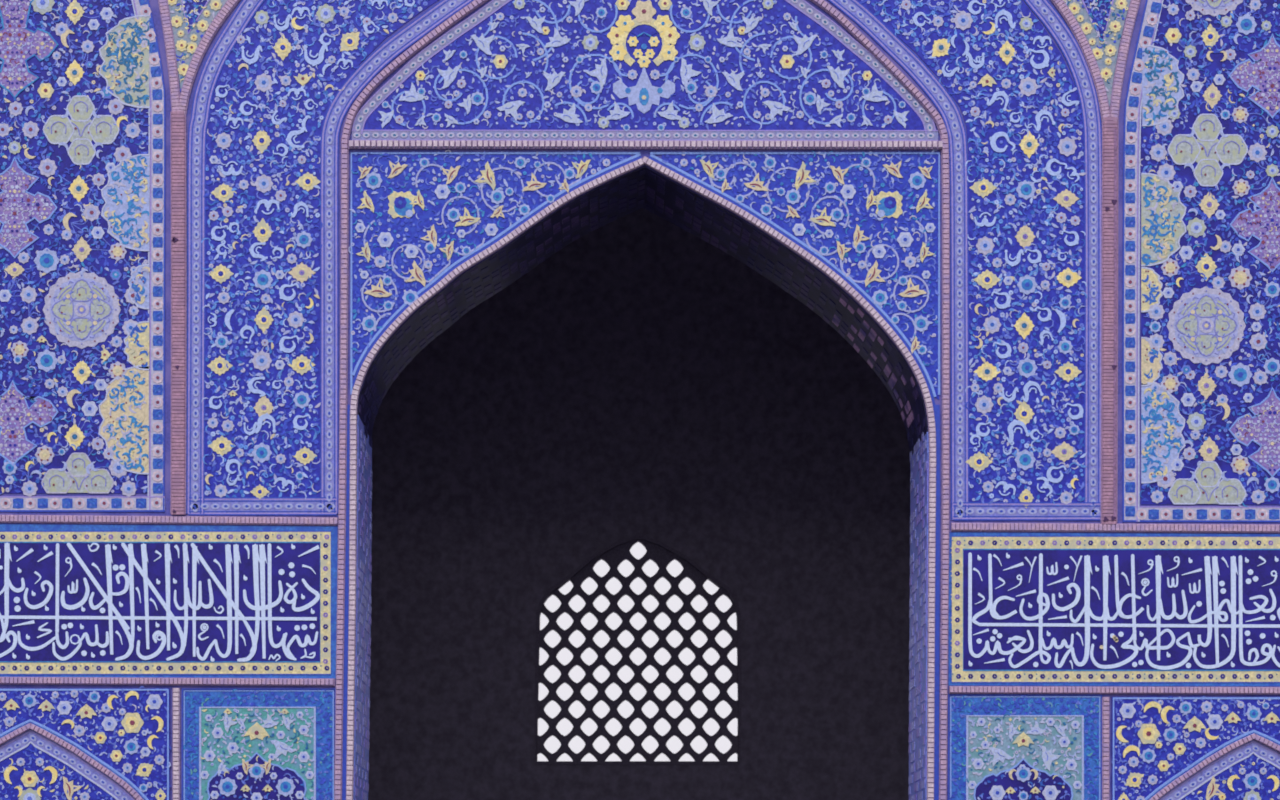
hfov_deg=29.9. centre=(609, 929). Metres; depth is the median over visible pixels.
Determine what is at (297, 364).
flower
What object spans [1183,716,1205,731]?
flower
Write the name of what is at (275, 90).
tile panel
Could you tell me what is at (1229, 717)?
flower
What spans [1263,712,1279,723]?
flower
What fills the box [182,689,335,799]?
panel
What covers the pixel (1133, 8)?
trim
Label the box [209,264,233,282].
flower
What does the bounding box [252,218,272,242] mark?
flower
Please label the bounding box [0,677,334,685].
trim
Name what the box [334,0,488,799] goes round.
trim
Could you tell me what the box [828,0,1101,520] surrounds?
tile panel
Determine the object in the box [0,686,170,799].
arch spandrel
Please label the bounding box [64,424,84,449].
flower
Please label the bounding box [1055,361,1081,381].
flower
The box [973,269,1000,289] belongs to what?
flower
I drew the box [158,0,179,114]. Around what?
trim
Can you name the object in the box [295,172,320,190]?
flower
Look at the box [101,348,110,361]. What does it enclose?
flower
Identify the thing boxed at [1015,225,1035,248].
flower
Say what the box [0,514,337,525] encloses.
trim
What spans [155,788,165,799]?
flower
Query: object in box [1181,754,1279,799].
panel
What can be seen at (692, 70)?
tile panel
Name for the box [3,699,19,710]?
flower
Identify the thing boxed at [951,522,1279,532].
trim
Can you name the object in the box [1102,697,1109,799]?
trim
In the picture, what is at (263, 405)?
flower
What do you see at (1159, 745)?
arch spandrel
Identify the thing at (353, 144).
trim
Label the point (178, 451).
trim
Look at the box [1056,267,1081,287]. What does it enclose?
flower
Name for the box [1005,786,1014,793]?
flower
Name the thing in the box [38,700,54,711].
flower
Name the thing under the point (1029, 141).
flower
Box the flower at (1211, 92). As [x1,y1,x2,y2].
[1202,83,1221,108]
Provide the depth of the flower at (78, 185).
23.99 m
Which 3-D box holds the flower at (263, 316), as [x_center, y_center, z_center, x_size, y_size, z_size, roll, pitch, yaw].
[-3.460,-6.100,23.988,0.201,0.265,0.011,0,0,0]
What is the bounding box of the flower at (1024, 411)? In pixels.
[1014,401,1034,424]
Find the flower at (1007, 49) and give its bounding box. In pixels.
[998,40,1016,64]
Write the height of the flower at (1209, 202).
0.279 m
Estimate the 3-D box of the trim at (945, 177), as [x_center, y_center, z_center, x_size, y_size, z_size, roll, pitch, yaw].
[2.412,-4.076,23.976,1.967,11.352,0.047,0,0,0]
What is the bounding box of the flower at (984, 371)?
[974,361,1000,381]
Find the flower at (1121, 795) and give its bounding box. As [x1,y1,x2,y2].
[1118,792,1128,799]
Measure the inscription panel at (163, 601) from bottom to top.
1.545 m
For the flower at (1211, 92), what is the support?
on the tile panel at (1207, 81)
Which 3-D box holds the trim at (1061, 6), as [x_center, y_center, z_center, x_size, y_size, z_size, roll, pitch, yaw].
[4.561,-8.913,23.983,0.904,1.684,0.034,0,0,0]
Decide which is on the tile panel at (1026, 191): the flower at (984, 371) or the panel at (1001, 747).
the flower at (984, 371)
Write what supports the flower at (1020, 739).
on the panel at (1001, 747)
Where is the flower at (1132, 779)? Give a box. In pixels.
[1125,772,1143,786]
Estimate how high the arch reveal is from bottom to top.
9.272 m
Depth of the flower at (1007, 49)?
23.99 m
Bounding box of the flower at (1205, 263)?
[1195,253,1216,280]
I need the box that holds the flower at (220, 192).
[211,183,236,201]
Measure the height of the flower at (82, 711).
0.150 m
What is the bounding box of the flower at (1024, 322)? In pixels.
[1014,312,1034,338]
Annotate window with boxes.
[535,534,741,764]
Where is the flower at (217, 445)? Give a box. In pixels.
[208,436,233,455]
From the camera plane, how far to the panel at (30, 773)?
24.00 m
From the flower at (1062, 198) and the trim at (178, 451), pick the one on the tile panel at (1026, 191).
the flower at (1062, 198)
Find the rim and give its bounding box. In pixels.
[346,156,935,799]
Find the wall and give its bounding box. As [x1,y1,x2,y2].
[368,208,909,799]
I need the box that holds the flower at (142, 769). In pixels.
[136,763,153,776]
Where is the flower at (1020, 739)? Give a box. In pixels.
[1013,732,1033,746]
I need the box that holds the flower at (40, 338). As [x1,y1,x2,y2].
[37,335,46,342]
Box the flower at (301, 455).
[293,447,316,464]
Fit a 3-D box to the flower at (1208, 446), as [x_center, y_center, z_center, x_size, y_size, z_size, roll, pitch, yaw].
[5.990,-4.790,23.988,0.221,0.292,0.011,0,0,0]
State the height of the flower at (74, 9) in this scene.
0.265 m
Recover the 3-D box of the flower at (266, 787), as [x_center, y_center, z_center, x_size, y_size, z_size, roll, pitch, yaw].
[-3.420,-1.417,23.975,0.110,0.075,0.010,0,0,0]
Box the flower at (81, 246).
[72,237,91,261]
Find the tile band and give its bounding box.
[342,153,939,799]
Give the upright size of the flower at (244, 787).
0.075 m
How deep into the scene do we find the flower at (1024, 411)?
23.99 m
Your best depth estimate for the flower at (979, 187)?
23.99 m
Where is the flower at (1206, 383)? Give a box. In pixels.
[1196,373,1216,398]
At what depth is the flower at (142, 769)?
23.97 m
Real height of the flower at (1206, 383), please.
0.279 m
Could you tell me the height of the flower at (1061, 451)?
0.211 m
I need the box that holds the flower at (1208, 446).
[1198,436,1219,460]
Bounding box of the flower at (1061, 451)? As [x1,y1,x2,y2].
[1051,441,1077,461]
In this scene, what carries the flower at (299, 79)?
on the tile panel at (275, 90)
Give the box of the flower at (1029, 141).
[1019,131,1039,157]
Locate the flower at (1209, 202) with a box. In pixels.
[1199,192,1219,217]
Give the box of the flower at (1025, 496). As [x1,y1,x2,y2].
[1018,489,1033,507]
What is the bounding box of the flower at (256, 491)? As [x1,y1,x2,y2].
[250,485,268,498]
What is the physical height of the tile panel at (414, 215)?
2.451 m
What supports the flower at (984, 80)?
on the tile panel at (1026, 191)
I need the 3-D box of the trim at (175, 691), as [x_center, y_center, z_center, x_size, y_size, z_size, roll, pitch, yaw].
[-4.335,-1.455,23.981,0.077,1.930,0.038,0,0,0]
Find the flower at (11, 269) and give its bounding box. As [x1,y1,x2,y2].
[4,262,23,277]
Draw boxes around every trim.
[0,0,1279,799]
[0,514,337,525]
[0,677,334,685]
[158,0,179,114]
[170,111,186,514]
[172,688,179,799]
[178,0,239,114]
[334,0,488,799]
[349,140,942,149]
[810,0,949,799]
[949,686,1279,694]
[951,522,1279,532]
[1051,0,1109,121]
[1100,117,1118,523]
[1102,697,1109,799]
[1110,0,1140,120]
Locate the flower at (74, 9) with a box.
[65,0,84,24]
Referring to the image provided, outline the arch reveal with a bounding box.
[353,166,928,799]
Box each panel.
[0,0,165,511]
[0,524,336,677]
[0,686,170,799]
[0,743,115,799]
[168,0,226,91]
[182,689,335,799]
[186,0,473,515]
[349,150,639,394]
[352,0,937,140]
[650,150,939,399]
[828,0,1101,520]
[948,532,1279,685]
[948,695,1101,799]
[1064,0,1130,107]
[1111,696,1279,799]
[1122,0,1279,521]
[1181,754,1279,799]
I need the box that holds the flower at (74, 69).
[65,60,84,85]
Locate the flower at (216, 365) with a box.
[207,356,232,375]
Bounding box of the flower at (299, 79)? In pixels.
[294,74,311,85]
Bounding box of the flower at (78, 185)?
[68,175,88,201]
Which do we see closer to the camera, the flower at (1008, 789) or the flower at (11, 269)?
the flower at (1008, 789)
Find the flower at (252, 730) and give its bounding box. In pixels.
[244,722,268,739]
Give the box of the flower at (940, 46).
[932,38,949,56]
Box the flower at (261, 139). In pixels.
[252,130,271,152]
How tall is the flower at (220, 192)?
0.201 m
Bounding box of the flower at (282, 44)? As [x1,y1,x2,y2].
[273,35,292,59]
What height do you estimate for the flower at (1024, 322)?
0.279 m
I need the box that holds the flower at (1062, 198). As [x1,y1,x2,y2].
[1053,189,1078,207]
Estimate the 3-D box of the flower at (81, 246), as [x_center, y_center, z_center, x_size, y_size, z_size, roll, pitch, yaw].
[-5.280,-6.800,23.988,0.201,0.265,0.011,0,0,0]
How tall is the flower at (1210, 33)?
0.265 m
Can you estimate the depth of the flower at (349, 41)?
23.99 m
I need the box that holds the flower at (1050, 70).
[1047,67,1054,77]
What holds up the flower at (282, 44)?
on the tile panel at (275, 90)
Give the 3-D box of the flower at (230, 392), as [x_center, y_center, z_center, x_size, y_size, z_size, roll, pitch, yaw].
[-3.770,-5.367,23.988,0.099,0.068,0.010,0,0,0]
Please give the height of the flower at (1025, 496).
0.212 m
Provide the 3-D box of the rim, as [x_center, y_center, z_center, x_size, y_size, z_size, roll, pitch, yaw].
[0.295,-3.065,23.980,5.932,9.335,0.040,0,0,0]
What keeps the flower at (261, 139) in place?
on the tile panel at (275, 90)
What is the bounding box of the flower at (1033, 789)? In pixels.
[1030,786,1039,793]
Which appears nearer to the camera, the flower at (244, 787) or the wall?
the flower at (244, 787)
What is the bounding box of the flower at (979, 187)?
[969,177,996,197]
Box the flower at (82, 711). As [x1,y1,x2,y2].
[75,704,96,718]
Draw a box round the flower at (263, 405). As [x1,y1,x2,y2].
[254,396,272,420]
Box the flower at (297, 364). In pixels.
[288,355,314,374]
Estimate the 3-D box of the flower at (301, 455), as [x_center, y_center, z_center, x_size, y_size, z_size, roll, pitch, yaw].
[-3.050,-4.740,23.988,0.252,0.191,0.011,0,0,0]
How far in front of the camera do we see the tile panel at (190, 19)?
23.99 m
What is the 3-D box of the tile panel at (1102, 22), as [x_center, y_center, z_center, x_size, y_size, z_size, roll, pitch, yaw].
[4.745,-8.963,23.991,1.090,1.486,0.019,0,0,0]
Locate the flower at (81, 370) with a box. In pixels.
[72,361,91,383]
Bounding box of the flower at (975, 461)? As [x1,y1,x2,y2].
[966,452,992,471]
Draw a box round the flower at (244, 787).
[241,784,250,791]
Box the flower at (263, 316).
[254,307,273,332]
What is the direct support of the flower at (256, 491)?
on the tile panel at (275, 90)
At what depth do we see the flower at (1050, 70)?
23.99 m
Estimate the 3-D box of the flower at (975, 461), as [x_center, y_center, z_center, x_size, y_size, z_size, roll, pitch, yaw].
[3.690,-4.680,23.988,0.279,0.211,0.011,0,0,0]
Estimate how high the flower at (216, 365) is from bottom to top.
0.201 m
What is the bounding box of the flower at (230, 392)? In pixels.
[228,390,236,395]
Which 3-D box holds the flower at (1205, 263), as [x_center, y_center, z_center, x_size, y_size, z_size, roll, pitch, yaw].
[5.960,-6.630,23.988,0.221,0.292,0.011,0,0,0]
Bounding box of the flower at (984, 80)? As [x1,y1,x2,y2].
[978,74,996,86]
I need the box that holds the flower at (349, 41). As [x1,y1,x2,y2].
[340,32,359,51]
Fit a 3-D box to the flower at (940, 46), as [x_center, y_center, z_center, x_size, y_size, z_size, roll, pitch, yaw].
[3.310,-8.820,23.988,0.188,0.188,0.011,0,0,0]
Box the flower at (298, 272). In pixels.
[288,262,315,282]
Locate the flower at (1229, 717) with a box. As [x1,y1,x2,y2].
[1224,712,1240,723]
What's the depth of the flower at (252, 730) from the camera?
23.98 m
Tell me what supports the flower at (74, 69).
on the tile panel at (83, 128)
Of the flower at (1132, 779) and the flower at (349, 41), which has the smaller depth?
the flower at (1132, 779)
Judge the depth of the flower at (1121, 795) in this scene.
23.97 m
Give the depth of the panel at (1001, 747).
23.99 m
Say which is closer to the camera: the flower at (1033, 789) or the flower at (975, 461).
the flower at (1033, 789)
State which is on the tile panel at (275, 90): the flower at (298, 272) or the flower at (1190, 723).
the flower at (298, 272)
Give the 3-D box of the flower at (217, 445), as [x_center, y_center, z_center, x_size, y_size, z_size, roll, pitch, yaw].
[-3.880,-4.840,23.988,0.279,0.211,0.011,0,0,0]
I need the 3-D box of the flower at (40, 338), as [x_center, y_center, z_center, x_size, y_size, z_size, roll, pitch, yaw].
[-5.680,-5.907,23.988,0.110,0.075,0.010,0,0,0]
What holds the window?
in the wall
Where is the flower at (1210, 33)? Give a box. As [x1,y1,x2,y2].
[1201,24,1219,49]
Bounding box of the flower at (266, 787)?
[263,784,272,791]

